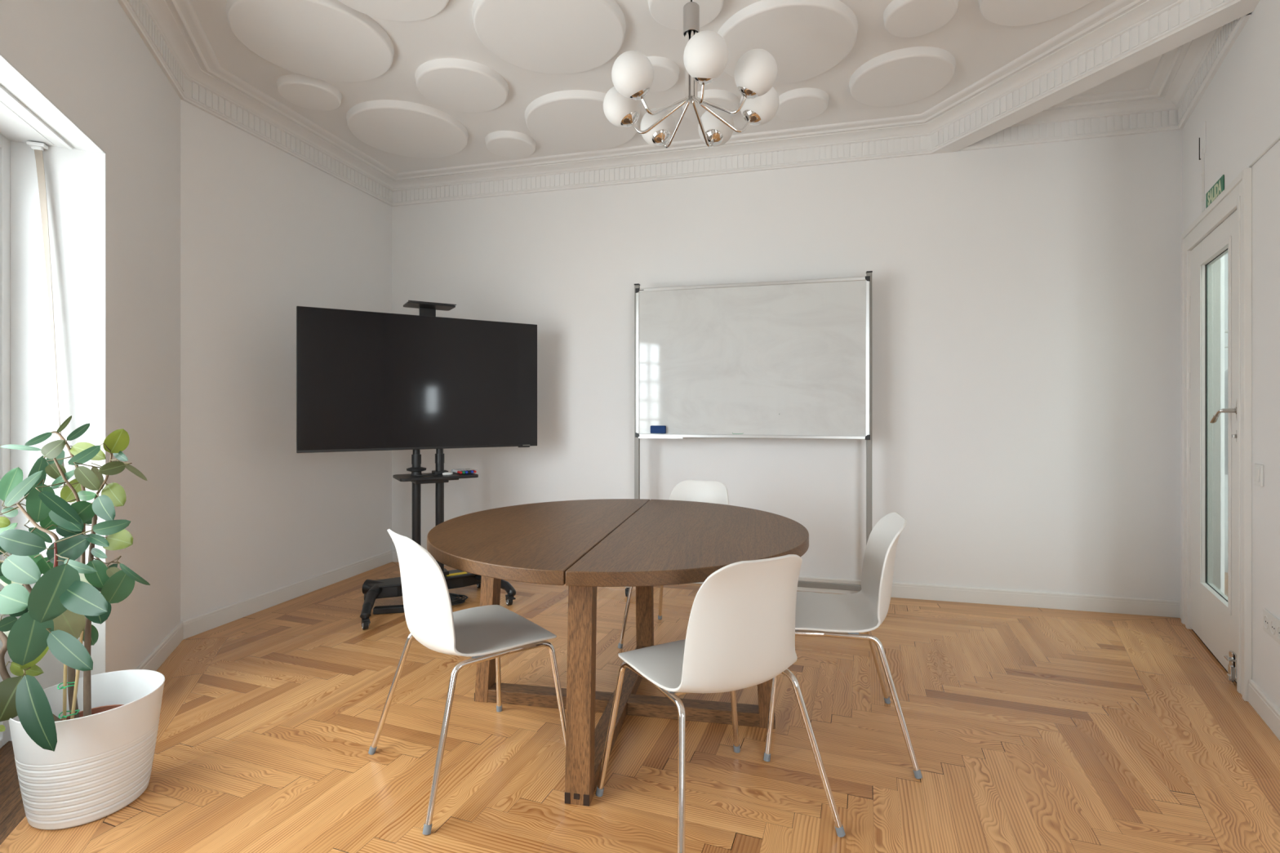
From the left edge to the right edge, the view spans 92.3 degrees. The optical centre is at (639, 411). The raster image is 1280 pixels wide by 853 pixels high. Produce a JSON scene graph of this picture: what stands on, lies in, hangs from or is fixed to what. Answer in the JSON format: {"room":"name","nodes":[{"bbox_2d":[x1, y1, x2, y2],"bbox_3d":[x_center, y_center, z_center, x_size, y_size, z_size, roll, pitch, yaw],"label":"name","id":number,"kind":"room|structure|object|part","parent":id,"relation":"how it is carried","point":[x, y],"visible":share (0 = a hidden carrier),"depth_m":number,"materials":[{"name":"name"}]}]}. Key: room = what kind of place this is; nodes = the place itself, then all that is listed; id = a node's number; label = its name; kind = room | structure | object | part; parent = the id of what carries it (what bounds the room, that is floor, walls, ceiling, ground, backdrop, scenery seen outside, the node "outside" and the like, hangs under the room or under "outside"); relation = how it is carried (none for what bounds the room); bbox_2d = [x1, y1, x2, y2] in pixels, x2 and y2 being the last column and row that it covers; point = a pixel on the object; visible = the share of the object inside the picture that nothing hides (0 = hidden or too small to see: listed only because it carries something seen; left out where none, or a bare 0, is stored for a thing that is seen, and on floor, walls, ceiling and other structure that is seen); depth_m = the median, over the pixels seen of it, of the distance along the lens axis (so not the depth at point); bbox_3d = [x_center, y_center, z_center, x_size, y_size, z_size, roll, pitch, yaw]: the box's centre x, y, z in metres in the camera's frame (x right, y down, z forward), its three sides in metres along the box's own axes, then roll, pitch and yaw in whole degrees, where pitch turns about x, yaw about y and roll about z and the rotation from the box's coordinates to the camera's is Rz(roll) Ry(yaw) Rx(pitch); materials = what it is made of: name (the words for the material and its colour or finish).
{"room":"office","nodes":[
{"label":"office","id":0,"kind":"room"},
{"bbox_2d":[0,0,180,741],"bbox_3d":[-1.452,-0.310,0.505,0.364,3.000,5.717,0,0,-23],"label":"wall","id":1,"kind":"structure","parent":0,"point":[89,54],"depth_m":2.32,"materials":[{"name":"paint"}]},
{"bbox_2d":[0,133,10,748],"bbox_3d":[-1.959,0.102,1.383,0.071,2.167,1.793,0,0,-23],"label":"window","id":2,"kind":"structure","parent":1,"relation":"attached to","point":[5,144],"depth_m":2.19,"materials":[{"name":"white"}]},
{"bbox_2d":[26,141,77,561],"bbox_3d":[-2.150,-0.204,2.249,0.132,1.539,0.045,0,0,-23],"label":"curtain","id":3,"kind":"object","parent":1,"relation":"attached to","point":[37,147],"visible":0.62,"depth_m":2.23,"materials":[{"name":"beige fabric"}]},
{"bbox_3d":[-2.188,-0.963,2.233,0.050,0.023,0.034,0,0,-23],"label":"guide plate","id":4,"kind":"part","parent":3,"relation":"part of","materials":[{"name":"white plastic"}]},
{"bbox_2d":[135,622,183,671],"bbox_3d":[-2.211,1.143,2.783,0.013,0.095,0.921,0,0,-23],"label":"baseboard","id":5,"kind":"structure","parent":1,"relation":"attached to","point":[161,653],"depth_m":2.92,"materials":[{"name":"white"}]},
{"bbox_2d":[180,98,391,622],"bbox_3d":[-2.308,-0.310,3.972,0.200,3.000,2.188,0,0,14],"label":"wall","id":6,"kind":"structure","parent":0,"point":[266,233],"depth_m":3.68,"materials":[{"name":"paint"}]},
{"bbox_2d":[181,550,391,639],"bbox_3d":[-2.180,1.143,4.044,0.014,0.095,1.718,0,0,14],"label":"baseboard","id":7,"kind":"structure","parent":6,"relation":"attached to","point":[205,622],"depth_m":3.79,"materials":[{"name":"white"}]},
{"bbox_2d":[117,0,1244,206],"bbox_3d":[0.356,-1.722,2.053,4.178,0.179,7.037,0,0,-23],"label":"trim","id":8,"kind":"structure","parent":6,"relation":"attached to","point":[172,31],"depth_m":3.78,"materials":[{"name":"paint"}]},
{"bbox_2d":[0,561,1279,852],"bbox_3d":[1.614,1.250,1.587,8.572,0.120,7.575,0,0,0],"label":"floor","id":9,"kind":"structure","parent":0,"point":[1031,730],"depth_m":2.17,"materials":[{"name":"brown wood"}]},
{"bbox_2d":[0,741,26,844],"bbox_3d":[-1.811,1.191,1.446,0.287,0.002,1.793,0,0,-23],"label":"trim","id":10,"kind":"structure","parent":9,"relation":"on","point":[12,811],"depth_m":1.91,"materials":[{"name":"brown wood"}]},
{"bbox_2d":[8,669,164,830],"bbox_3d":[-1.676,1.026,1.878,0.357,0.328,0.357,0,0,39],"label":"plant pot","id":11,"kind":"object","parent":9,"relation":"on","point":[100,763],"visible":0.91,"depth_m":1.78,"materials":[{"name":"white ceramic"}]},
{"bbox_2d":[0,415,150,751],"bbox_3d":[-1.735,0.511,1.799,0.555,0.999,0.368,0,0,0],"label":"rubber plant","id":12,"kind":"object","parent":11,"relation":"in","point":[63,603],"visible":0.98,"depth_m":1.81,"materials":[{"name":"green plant"}]},
{"bbox_3d":[-1.816,0.779,1.805,0.206,0.297,0.047,0,0,0],"label":"stem","id":13,"kind":"part","parent":12,"relation":"part of","materials":[{"name":"green plant"}]},
{"bbox_3d":[-1.796,0.364,1.835,0.135,0.182,0.021,0,0,0],"label":"stem","id":14,"kind":"part","parent":12,"relation":"part of","materials":[{"name":"brown plant"}]},
{"bbox_3d":[-1.818,0.708,1.896,0.206,0.482,0.029,0,0,7],"label":"stem","id":15,"kind":"part","parent":12,"relation":"part of","materials":[{"name":"green plant"}]},
{"bbox_3d":[-1.703,0.430,1.792,0.036,0.102,0.011,0,0,39],"label":"stem","id":16,"kind":"part","parent":12,"relation":"part of","materials":[{"name":"red plant"}]},
{"bbox_3d":[-1.739,0.268,1.881,0.046,0.272,0.078,0,0,30],"label":"stem","id":17,"kind":"part","parent":12,"relation":"part of","materials":[{"name":"brown plant"}]},
{"bbox_3d":[-1.754,0.337,1.899,0.165,0.552,0.070,0,0,0],"label":"stem","id":18,"kind":"part","parent":12,"relation":"part of","materials":[{"name":"brown plant"}]},
{"bbox_3d":[-1.672,0.593,1.870,0.024,0.680,0.039,0,0,0],"label":"stem","id":19,"kind":"part","parent":12,"relation":"part of","materials":[{"name":"green plant"}]},
{"bbox_3d":[-1.676,0.977,1.878,0.210,0.066,0.210,0,0,0],"label":"pot","id":20,"kind":"part","parent":12,"relation":"part of","materials":[{"name":"brown ceramic"}]},
{"bbox_3d":[-1.643,0.189,1.883,0.051,0.133,0.012,0,0,0],"label":"stem","id":21,"kind":"part","parent":12,"relation":"part of","materials":[{"name":"brown plant"}]},
{"bbox_3d":[-1.621,0.445,1.869,0.105,0.038,0.006,0,0,8],"label":"stem","id":22,"kind":"part","parent":12,"relation":"part of","materials":[{"name":"brown plant"}]},
{"bbox_2d":[373,604,404,614],"bbox_3d":[-1.443,1.171,3.651,0.260,0.035,0.050,0,0,-11],"label":"power strip","id":23,"kind":"object","parent":9,"relation":"on","point":[396,608],"visible":0.54,"depth_m":3.62,"materials":[{"name":"black plastic"}]},
{"bbox_2d":[360,300,515,630],"bbox_3d":[-1.258,0.255,3.766,0.887,1.870,0.575,0,0,-31],"label":"cart","id":24,"kind":"object","parent":9,"relation":"on","point":[372,590],"visible":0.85,"depth_m":3.87,"materials":[{"name":"black metal"}]},
{"bbox_3d":[-1.555,1.094,3.543,0.072,0.097,0.394,0,0,-13],"label":"leg","id":25,"kind":"part","parent":24,"relation":"part of","materials":[{"name":"black metal"}]},
{"bbox_2d":[296,306,537,453],"bbox_3d":[-1.329,-0.178,3.854,1.440,0.837,0.051,0,0,-31],"label":"television","id":26,"kind":"object","parent":24,"relation":"attached to","point":[366,380],"visible":1,"depth_m":3.78,"materials":[{"name":"black plastic"}]},
{"bbox_2d":[417,474,437,476],"bbox_3d":[-1.323,0.394,3.821,0.123,0.009,0.029,0,0,-31],"label":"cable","id":27,"kind":"object","parent":24,"relation":"on","point":[425,474],"visible":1,"depth_m":3.83,"materials":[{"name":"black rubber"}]},
{"bbox_3d":[-1.363,-0.547,3.945,0.100,0.235,0.020,0,0,-31],"label":"camera post","id":28,"kind":"part","parent":24,"relation":"part of","materials":[{"name":"black metal"}]},
{"bbox_2d":[403,300,456,311],"bbox_3d":[-1.335,-0.672,3.898,0.290,0.015,0.190,0,0,-31],"label":"tray","id":29,"kind":"object","parent":24,"relation":"on","point":[422,305],"depth_m":3.88,"materials":[{"name":"black metal"}]},
{"bbox_2d":[392,471,478,481],"bbox_3d":[-1.298,0.409,3.909,0.475,0.018,0.290,0,0,-31],"label":"shelf","id":30,"kind":"object","parent":24,"relation":"attached to","point":[413,477],"depth_m":3.83,"materials":[{"name":"black metal"}]},
{"bbox_2d":[442,568,448,575],"bbox_3d":[-1.353,1.037,3.928,0.240,0.024,0.100,0,0,-31],"label":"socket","id":31,"kind":"object","parent":24,"relation":"attached to","point":[445,571],"depth_m":3.94,"materials":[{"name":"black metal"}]},
{"bbox_2d":[442,471,453,475],"bbox_3d":[-1.221,0.392,3.903,0.068,0.016,0.045,0,0,-31],"label":"computer mouse","id":32,"kind":"object","parent":24,"relation":"on","point":[446,473],"visible":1,"depth_m":3.89,"materials":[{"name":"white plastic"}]},
{"bbox_2d":[452,469,476,474],"bbox_3d":[-1.143,0.387,3.999,0.122,0.024,0.136,0,0,-38],"label":"pack","id":33,"kind":"object","parent":24,"relation":"on","point":[460,471],"visible":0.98,"depth_m":3.97,"materials":[{"name":"multicoloured"}]},
{"bbox_3d":[-0.918,1.096,3.927,0.396,0.102,0.073,0,0,41],"label":"leg","id":34,"kind":"part","parent":24,"relation":"part of","materials":[{"name":"black metal"}]},
{"bbox_2d":[448,592,467,605],"bbox_3d":[-1.240,1.163,3.799,0.347,0.055,0.205,0,0,0],"label":"cable coil","id":35,"kind":"object","parent":9,"relation":"on","point":[455,601],"visible":0.32,"depth_m":3.78,"materials":[{"name":"black rubber"}]},
{"bbox_2d":[368,528,565,835],"bbox_3d":[-0.581,0.787,2.091,0.506,0.810,0.550,0,0,-39],"label":"dining chair","id":36,"kind":"object","parent":9,"relation":"on","point":[482,633],"visible":1,"depth_m":1.94,"materials":[{"name":"white plastic"}]},
{"bbox_3d":[-0.791,0.970,2.186,0.311,0.421,0.059,0,0,-25],"label":"leg","id":37,"kind":"part","parent":36,"relation":"part of","materials":[{"name":"silver metal"}]},
{"bbox_3d":[-0.515,0.970,1.854,0.300,0.421,0.093,0,0,-39],"label":"leg","id":38,"kind":"part","parent":36,"relation":"part of","materials":[{"name":"silver metal"}]},
{"bbox_3d":[-0.591,0.970,2.350,0.059,0.420,0.216,0,0,29],"label":"leg","id":39,"kind":"part","parent":36,"relation":"part of","materials":[{"name":"silver metal"}]},
{"bbox_3d":[-0.328,0.970,2.028,0.216,0.420,0.059,0,0,-18],"label":"leg","id":40,"kind":"part","parent":36,"relation":"part of","materials":[{"name":"silver metal"}]},
{"bbox_2d":[426,498,808,806],"bbox_3d":[-0.080,0.820,2.452,1.454,0.740,1.454,0,0,11],"label":"dining table","id":41,"kind":"object","parent":9,"relation":"on","point":[584,545],"visible":0.92,"depth_m":2.19,"materials":[{"name":"brown wood"}]},
{"bbox_3d":[-0.625,0.841,2.554,0.096,0.698,0.078,0,0,11],"label":"leg","id":42,"kind":"part","parent":41,"relation":"part of","materials":[{"name":"brown wood"}]},
{"bbox_3d":[-0.182,0.841,1.907,0.078,0.698,0.096,0,0,11],"label":"leg","id":43,"kind":"part","parent":41,"relation":"part of","materials":[{"name":"brown wood"}]},
{"bbox_3d":[0.022,0.841,2.998,0.078,0.698,0.096,0,0,11],"label":"leg","id":44,"kind":"part","parent":41,"relation":"part of","materials":[{"name":"brown wood"}]},
{"bbox_3d":[0.466,0.841,2.350,0.096,0.698,0.078,0,0,11],"label":"leg","id":45,"kind":"part","parent":41,"relation":"part of","materials":[{"name":"brown wood"}]},
{"bbox_2d":[617,480,728,648],"bbox_3d":[0.243,0.787,3.197,0.550,0.810,0.506,0,0,26],"label":"dining chair","id":46,"kind":"object","parent":9,"relation":"on","point":[706,491],"visible":0.2,"depth_m":3.39,"materials":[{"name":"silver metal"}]},
{"bbox_3d":[-0.012,0.970,3.149,0.216,0.420,0.059,0,0,-42],"label":"leg","id":47,"kind":"part","parent":46,"relation":"part of","materials":[{"name":"silver metal"}]},
{"bbox_3d":[0.104,0.970,3.380,0.059,0.421,0.311,0,0,12],"label":"leg","id":48,"kind":"part","parent":46,"relation":"part of","materials":[{"name":"silver metal"}]},
{"bbox_2d":[595,554,845,852],"bbox_3d":[0.219,0.787,1.818,0.550,0.810,0.506,0,0,-28],"label":"dining chair","id":49,"kind":"object","parent":9,"relation":"on","point":[740,632],"visible":1,"depth_m":1.63,"materials":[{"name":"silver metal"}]},
{"bbox_3d":[-0.037,0.970,1.860,0.216,0.420,0.059,0,0,41],"label":"leg","id":50,"kind":"part","parent":49,"relation":"part of","materials":[{"name":"silver metal"}]},
{"bbox_3d":[0.084,0.970,1.631,0.059,0.421,0.311,0,0,-13],"label":"leg","id":51,"kind":"part","parent":49,"relation":"part of","materials":[{"name":"silver metal"}]},
{"bbox_3d":[0.330,0.970,2.053,0.059,0.420,0.216,0,0,-6],"label":"leg","id":52,"kind":"part","parent":49,"relation":"part of","materials":[{"name":"silver metal"}]},
{"bbox_3d":[0.450,0.970,1.824,0.059,0.421,0.311,0,0,-42],"label":"leg","id":53,"kind":"part","parent":49,"relation":"part of","materials":[{"name":"silver metal"}]},
{"bbox_2d":[624,271,872,596],"bbox_3d":[0.685,0.161,3.938,1.522,2.058,0.396,0,0,15],"label":"whiteboard","id":54,"kind":"object","parent":9,"relation":"on","point":[780,359],"visible":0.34,"depth_m":3.94,"materials":[{"name":"ceramic"}]},
{"bbox_3d":[-0.019,0.128,4.182,0.032,1.975,0.029,0,0,15],"label":"post","id":55,"kind":"part","parent":54,"relation":"part of","materials":[{"name":"grey metal"}]},
{"bbox_2d":[650,425,666,433],"bbox_3d":[0.121,0.118,4.094,0.104,0.052,0.026,0,0,15],"label":"eraser","id":56,"kind":"object","parent":54,"relation":"attached to","point":[654,428],"visible":1,"depth_m":4.08,"materials":[{"name":"blue fabric"}]},
{"bbox_2d":[638,436,684,438],"bbox_3d":[0.140,0.171,4.075,0.300,0.010,0.042,0,0,15],"label":"tray","id":57,"kind":"object","parent":54,"relation":"on","point":[638,437],"depth_m":4.06,"materials":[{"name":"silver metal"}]},
{"bbox_3d":[0.692,-0.330,3.966,1.484,1.000,0.026,0,0,15],"label":"frame","id":58,"kind":"part","parent":54,"relation":"part of","materials":[{"name":"silver metal"}]},
{"bbox_3d":[0.699,1.095,3.993,1.444,0.034,0.022,0,0,15],"label":"cross rail","id":59,"kind":"part","parent":54,"relation":"part of","materials":[{"name":"grey"}]},
{"bbox_3d":[1.419,0.128,3.807,0.032,1.975,0.029,0,0,15],"label":"post","id":60,"kind":"part","parent":54,"relation":"part of","materials":[{"name":"grey metal"}]},
{"bbox_2d":[763,512,922,778],"bbox_3d":[0.723,0.787,2.306,0.506,0.810,0.550,0,0,12],"label":"dining chair","id":61,"kind":"object","parent":9,"relation":"on","point":[817,614],"visible":0.73,"depth_m":2.24,"materials":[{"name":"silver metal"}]},
{"bbox_3d":[0.527,0.970,2.135,0.216,0.420,0.059,0,0,-10],"label":"leg","id":62,"kind":"part","parent":61,"relation":"part of","materials":[{"name":"silver metal"}]},
{"bbox_3d":[0.781,0.970,2.083,0.311,0.421,0.059,0,0,26],"label":"leg","id":63,"kind":"part","parent":61,"relation":"part of","materials":[{"name":"silver metal"}]},
{"bbox_3d":[0.865,0.970,2.487,0.311,0.421,0.059,0,0,-3],"label":"leg","id":64,"kind":"part","parent":61,"relation":"part of","materials":[{"name":"silver metal"}]},
{"bbox_3d":[4.086,0.320,3.922,0.750,1.740,0.031,0,0,31],"label":"coat rack","id":65,"kind":"object","parent":9,"relation":"on","visible":0},
{"bbox_2d":[1224,368,1227,475],"bbox_3d":[3.909,-0.009,4.024,0.360,0.838,0.126,0,0,31],"label":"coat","id":66,"kind":"object","parent":65,"relation":"hanging from","point":[1226,371],"visible":0.02,"depth_m":4.01,"materials":[{"name":"grey fabric"}]},
{"bbox_2d":[190,0,1162,173],"bbox_3d":[0.364,-1.863,1.428,6.072,0.194,7.257,0,0,0],"label":"ceiling","id":67,"kind":"structure","parent":0,"point":[411,85],"depth_m":3.12,"materials":[{"name":"paint"}]},
{"bbox_2d":[603,0,779,148],"bbox_3d":[0.199,-1.447,2.341,0.686,0.724,0.668,0,0,0],"label":"chandelier","id":68,"kind":"object","parent":67,"relation":"hanging from","point":[705,56],"visible":1,"depth_m":2.28,"materials":[{"name":"white glass"}]},
{"bbox_3d":[-0.070,-1.203,2.418,0.151,0.151,0.151,0,0,0],"label":"lamp shade","id":69,"kind":"part","parent":68,"relation":"part of","materials":[{"name":"white glass"}]},
{"bbox_3d":[-0.026,-1.203,2.195,0.151,0.151,0.151,0,0,0],"label":"lamp shade","id":70,"kind":"part","parent":68,"relation":"part of","materials":[{"name":"white glass"}]},
{"bbox_3d":[0.077,-1.203,2.600,0.151,0.151,0.151,0,0,0],"label":"lamp shade","id":71,"kind":"part","parent":68,"relation":"part of","materials":[{"name":"white glass"}]},
{"bbox_3d":[0.075,-1.297,2.383,0.226,0.426,0.012,0,0,14],"label":"arm","id":72,"kind":"part","parent":68,"relation":"part of","materials":[{"name":"silver metal"}]},
{"bbox_3d":[0.095,-1.297,2.281,0.226,0.426,0.012,0,0,-36],"label":"arm","id":73,"kind":"part","parent":68,"relation":"part of","materials":[{"name":"silver metal"}]},
{"bbox_3d":[0.142,-1.297,2.466,0.012,0.426,0.226,0,0,-26],"label":"arm","id":74,"kind":"part","parent":68,"relation":"part of","materials":[{"name":"silver metal"}]},
{"bbox_3d":[0.197,-1.500,2.354,0.062,0.107,0.062,0,0,0],"label":"stem","id":75,"kind":"part","parent":68,"relation":"part of","materials":[{"name":"silver metal"}]},
{"bbox_3d":[0.209,-1.297,2.230,0.012,0.426,0.226,0,0,-6],"label":"arm","id":76,"kind":"part","parent":68,"relation":"part of","materials":[{"name":"silver metal"}]},
{"bbox_3d":[0.253,-1.297,2.465,0.012,0.426,0.226,0,0,27],"label":"arm","id":77,"kind":"part","parent":68,"relation":"part of","materials":[{"name":"silver metal"}]},
{"bbox_3d":[0.223,-1.203,2.082,0.151,0.151,0.151,0,0,0],"label":"lamp shade","id":78,"kind":"part","parent":68,"relation":"part of","materials":[{"name":"white glass"}]},
{"bbox_3d":[0.321,-1.203,2.598,0.151,0.151,0.151,0,0,0],"label":"lamp shade","id":79,"kind":"part","parent":68,"relation":"part of","materials":[{"name":"white glass"}]},
{"bbox_3d":[0.294,-1.297,2.276,0.226,0.426,0.012,0,0,39],"label":"arm","id":80,"kind":"part","parent":68,"relation":"part of","materials":[{"name":"silver metal"}]},
{"bbox_3d":[0.320,-1.297,2.376,0.226,0.426,0.012,0,0,-10],"label":"arm","id":81,"kind":"part","parent":68,"relation":"part of","materials":[{"name":"silver metal"}]},
{"bbox_3d":[0.411,-1.203,2.184,0.151,0.151,0.151,0,0,0],"label":"lamp shade","id":82,"kind":"part","parent":68,"relation":"part of","materials":[{"name":"white glass"}]},
{"bbox_3d":[0.466,-1.203,2.402,0.151,0.151,0.151,0,0,0],"label":"lamp shade","id":83,"kind":"part","parent":68,"relation":"part of","materials":[{"name":"white glass"}]},
{"bbox_2d":[391,129,1182,601],"bbox_3d":[0.577,-0.310,4.287,5.641,3.000,0.120,0,0,15],"label":"wall","id":84,"kind":"structure","parent":0,"point":[1026,300],"depth_m":3.92,"materials":[{"name":"paint"}]},
{"bbox_2d":[391,549,1180,617],"bbox_3d":[0.579,1.143,4.217,5.255,0.095,0.013,0,0,15],"label":"baseboard","id":85,"kind":"structure","parent":84,"relation":"attached to","point":[1118,605],"depth_m":3.75,"materials":[{"name":"white"}]},
{"bbox_2d":[932,0,1259,154],"bbox_3d":[2.189,-1.721,3.157,0.115,0.178,1.618,0,0,-21],"label":"beam","id":86,"kind":"structure","parent":84,"relation":"attached to","point":[1246,6],"depth_m":2.93,"materials":[{"name":"paint"}]},
{"bbox_2d":[960,13,1251,151],"bbox_3d":[2.343,-1.722,3.330,1.120,0.179,1.209,0,0,31],"label":"trim","id":87,"kind":"structure","parent":84,"relation":"attached to","point":[1183,73],"depth_m":3.55,"materials":[{"name":"paint"}]},
{"bbox_2d":[1220,254,1224,594],"bbox_3d":[3.518,-0.260,3.816,0.137,3.100,0.120,0,0,31],"label":"wall","id":88,"kind":"structure","parent":0,"point":[1222,259],"depth_m":3.73,"materials":[{"name":"paint"}]},
{"bbox_2d":[1224,253,1227,572],"bbox_3d":[4.622,-0.260,4.469,2.200,3.100,0.100,0,0,31],"label":"wall","id":89,"kind":"structure","parent":0,"point":[1226,254],"depth_m":4.57,"materials":[{"name":"grey paint"}]},
{"bbox_2d":[1182,0,1279,710],"bbox_3d":[2.798,-0.310,2.885,0.120,3.000,1.820,0,0,31],"label":"wall","id":90,"kind":"structure","parent":0,"point":[1240,106],"depth_m":2.43,"materials":[{"name":"paint"}]},
{"bbox_2d":[1179,601,1181,618],"bbox_3d":[3.106,1.143,3.521,0.013,0.095,0.084,0,0,31],"label":"baseboard","id":91,"kind":"structure","parent":90,"relation":"attached to","point":[1180,602],"depth_m":3.54,"materials":[{"name":"white"}]},
{"bbox_2d":[1199,120,1205,159],"bbox_3d":[2.894,-1.395,3.164,0.006,0.160,0.106,0,0,31],"label":"cover plate","id":92,"kind":"object","parent":90,"relation":"attached to","point":[1202,129],"visible":1,"depth_m":3.15,"materials":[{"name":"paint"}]},
{"bbox_2d":[1200,148,1204,213],"bbox_3d":[2.881,-1.173,3.148,0.012,0.345,0.018,0,0,31],"label":"duct","id":93,"kind":"object","parent":90,"relation":"attached to","point":[1202,175],"visible":0.86,"depth_m":3.14,"materials":[{"name":"white"}]},
{"bbox_2d":[1205,174,1223,208],"bbox_3d":[2.776,-1.055,2.972,0.004,0.086,0.295,0,0,31],"label":"exit sign","id":94,"kind":"object","parent":90,"relation":"attached to","point":[1216,189],"visible":0.96,"depth_m":2.96,"materials":[{"name":"green plastic"}]},
{"bbox_2d":[1181,167,1252,701],"bbox_3d":[2.806,0.094,2.982,0.198,2.192,1.106,0,0,31],"label":"door","id":95,"kind":"structure","parent":90,"relation":"in","point":[1223,623],"depth_m":3.07,"materials":[{"name":"white wood"}]},
{"bbox_3d":[2.561,0.015,2.697,0.074,0.071,0.119,0,0,31],"label":"handle","id":96,"kind":"part","parent":95,"relation":"part of","materials":[{"name":"silver metal"}]},
{"bbox_2d":[1253,463,1263,486],"bbox_3d":[2.450,0.250,2.438,0.013,0.086,0.082,0,0,31],"label":"light switch","id":97,"kind":"object","parent":90,"relation":"attached to","point":[1259,468],"visible":1,"depth_m":2.42,"materials":[{"name":"white plastic"}]},
{"bbox_2d":[1248,679,1279,740],"bbox_3d":[2.385,1.143,2.329,0.013,0.095,0.442,0,0,31],"label":"baseboard","id":98,"kind":"structure","parent":90,"relation":"attached to","point":[1264,706],"depth_m":2.36,"materials":[{"name":"white"}]},
{"bbox_2d":[1248,135,1279,167],"bbox_3d":[2.393,-1.006,2.338,0.009,0.017,0.446,0,0,31],"label":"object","id":99,"kind":"object","parent":90,"relation":"attached to","point":[1275,141],"visible":1,"depth_m":2.37,"materials":[{"name":"white plastic"}]},
{"bbox_2d":[1262,608,1279,644],"bbox_3d":[2.369,0.799,2.301,0.011,0.089,0.171,0,0,31],"label":"wall socket","id":100,"kind":"object","parent":90,"relation":"attached to","point":[1271,624],"visible":1,"depth_m":2.30,"materials":[{"name":"white plastic"}]}
]}

